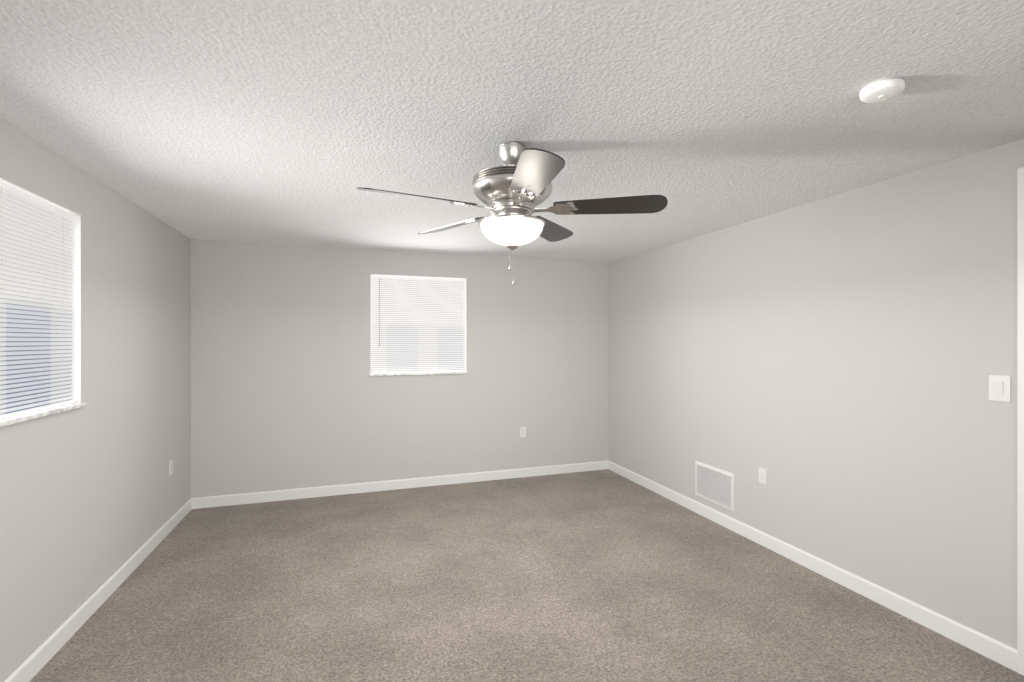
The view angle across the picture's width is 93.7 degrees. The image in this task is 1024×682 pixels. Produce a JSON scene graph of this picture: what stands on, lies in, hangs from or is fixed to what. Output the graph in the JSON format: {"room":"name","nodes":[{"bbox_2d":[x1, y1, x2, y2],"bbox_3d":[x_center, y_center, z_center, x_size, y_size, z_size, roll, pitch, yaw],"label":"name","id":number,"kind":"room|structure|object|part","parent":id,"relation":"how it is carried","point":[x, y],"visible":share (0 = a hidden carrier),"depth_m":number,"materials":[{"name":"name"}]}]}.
{"room":"empty bedroom","nodes":[
{"label":"empty bedroom","id":0,"kind":"room"},
{"bbox_2d":[0,117,190,681],"bbox_3d":[-2.076,0.300,1.591,0.160,2.460,6.140,0,0,-19],"label":"wall","id":1,"kind":"structure","parent":0,"point":[94,496],"depth_m":2.79,"materials":[{"name":"grey paint"}]},
{"bbox_2d":[0,178,80,409],"bbox_3d":[-2.209,-0.165,2.010,0.145,1.034,1.180,0,0,-19],"label":"window","id":2,"kind":"structure","parent":1,"relation":"in","point":[76,352],"depth_m":2.58,"materials":[{"name":"white plastic"}]},
{"bbox_2d":[0,181,75,418],"bbox_3d":[-2.163,-0.173,2.026,0.039,1.002,1.164,0,0,-19],"label":"window blind","id":3,"kind":"object","parent":2,"relation":"attached to","point":[36,292],"visible":1,"depth_m":2.26,"materials":[{"name":"white plastic"}]},
{"bbox_2d":[0,402,86,426],"bbox_3d":[-2.170,0.344,2.023,0.107,0.021,1.204,0,0,-19],"label":"sill","id":4,"kind":"structure","parent":1,"relation":"attached to","point":[15,419],"depth_m":2.23,"materials":[{"name":"stone"}]},
{"bbox_2d":[4,498,191,681],"bbox_3d":[-1.994,1.481,1.619,0.013,0.098,5.820,0,0,-19],"label":"baseboard","id":5,"kind":"structure","parent":1,"relation":"attached to","point":[37,660],"depth_m":2.65,"materials":[{"name":"white wood"}]},
{"bbox_2d":[169,459,172,475],"bbox_3d":[-2.762,1.025,3.892,0.008,0.115,0.070,0,0,-19],"label":"electrical outlet","id":6,"kind":"object","parent":1,"relation":"attached to","point":[171,467],"visible":1,"depth_m":3.88,"materials":[{"name":"white plastic"}]},
{"bbox_2d":[191,239,608,497],"bbox_3d":[-0.911,0.300,5.138,4.310,2.460,0.160,0,0,-19],"label":"wall","id":7,"kind":"structure","parent":0,"point":[288,391],"depth_m":4.86,"materials":[{"name":"grey paint"}]},
{"bbox_2d":[191,461,607,508],"bbox_3d":[-0.884,1.481,5.056,4.310,0.098,0.013,0,0,-19],"label":"baseboard","id":8,"kind":"structure","parent":7,"relation":"attached to","point":[256,497],"depth_m":4.91,"materials":[{"name":"white wood"}]},
{"bbox_2d":[370,274,465,373],"bbox_3d":[-0.990,-0.165,5.104,1.000,1.034,0.145,0,0,-19],"label":"window","id":9,"kind":"structure","parent":7,"relation":"in","point":[410,276],"depth_m":4.96,"materials":[{"name":"white plastic"}]},
{"bbox_2d":[371,275,464,372],"bbox_3d":[-0.974,-0.173,5.057,0.984,1.002,0.039,0,0,-19],"label":"window blind","id":10,"kind":"object","parent":9,"relation":"attached to","point":[418,324],"visible":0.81,"depth_m":5.05,"materials":[{"name":"white plastic"}]},
{"bbox_2d":[369,371,467,375],"bbox_3d":[-0.976,0.344,5.065,1.024,0.021,0.107,0,0,-19],"label":"sill","id":11,"kind":"structure","parent":7,"relation":"attached to","point":[413,373],"depth_m":5.02,"materials":[{"name":"stone"}]},
{"bbox_2d":[520,427,525,436],"bbox_3d":[0.125,1.025,5.398,0.070,0.115,0.008,0,0,-19],"label":"electrical outlet","id":12,"kind":"object","parent":7,"relation":"attached to","point":[522,431],"visible":1,"depth_m":5.39,"materials":[{"name":"white plastic"}]},
{"bbox_2d":[0,0,1023,262],"bbox_3d":[0.042,-0.990,2.304,4.630,0.120,6.140,0,0,-19],"label":"ceiling","id":13,"kind":"structure","parent":0,"point":[292,122],"depth_m":1.89,"materials":[{"name":"white paint"}]},
{"bbox_2d":[356,141,667,284],"bbox_3d":[-0.019,-0.600,2.263,1.361,0.661,1.362,0,0,-19],"label":"ceiling fan","id":14,"kind":"object","parent":13,"relation":"hanging from","point":[514,191],"visible":1,"depth_m":2.19,"materials":[{"name":"silver metal"}]},
{"bbox_3d":[0.000,-0.509,2.300,0.300,0.100,0.300,0,0,-19],"label":"lamp shade","id":15,"kind":"part","parent":14,"relation":"part of","materials":[{"name":"white glass"}]},
{"bbox_2d":[859,77,904,102],"bbox_3d":[1.349,-0.909,1.751,0.134,0.041,0.134,0,0,-19],"label":"smoke detector","id":16,"kind":"object","parent":13,"relation":"attached to","point":[881,90],"visible":1,"depth_m":1.72,"materials":[{"name":"white plastic"}]},
{"bbox_2d":[29,469,1023,681],"bbox_3d":[0.042,1.590,2.304,4.630,0.120,6.140,0,0,-19],"label":"floor","id":17,"kind":"structure","parent":0,"point":[606,575],"depth_m":2.80,"materials":[{"name":"beige carpet"}]},
{"bbox_2d":[609,139,1023,649],"bbox_3d":[2.161,0.300,3.017,0.160,2.460,6.140,0,0,-19],"label":"wall","id":18,"kind":"structure","parent":0,"point":[831,364],"depth_m":2.93,"materials":[{"name":"grey paint"}]},
{"bbox_2d":[695,461,733,511],"bbox_3d":[1.712,1.223,4.079,0.012,0.305,0.456,0,0,-19],"label":"air vent","id":19,"kind":"object","parent":18,"relation":"in","point":[715,485],"visible":1,"depth_m":4.06,"materials":[{"name":"white metal"}]},
{"bbox_2d":[759,467,766,484],"bbox_3d":[1.877,1.010,3.596,0.008,0.115,0.070,0,0,-19],"label":"electrical outlet","id":20,"kind":"object","parent":18,"relation":"attached to","point":[762,475],"visible":1,"depth_m":3.59,"materials":[{"name":"white plastic"}]},
{"bbox_2d":[608,461,1016,671],"bbox_3d":[1.744,1.481,3.982,0.013,0.098,3.725,0,0,-19],"label":"baseboard","id":21,"kind":"structure","parent":18,"relation":"attached to","point":[1003,654],"depth_m":2.92,"materials":[{"name":"white wood"}]},
{"bbox_2d":[989,375,1010,401],"bbox_3d":[2.317,0.225,2.283,0.012,0.122,0.080,0,0,-19],"label":"light switch","id":22,"kind":"object","parent":18,"relation":"attached to","point":[999,387],"visible":1,"depth_m":2.28,"materials":[{"name":"white plastic"}]},
{"bbox_2d":[1017,167,1023,675],"bbox_3d":[2.566,0.368,1.787,0.177,2.330,0.960,0,0,-19],"label":"door frame","id":23,"kind":"structure","parent":18,"relation":"attached to","point":[1020,420],"depth_m":2.20,"materials":[{"name":"white wood"}]}
]}

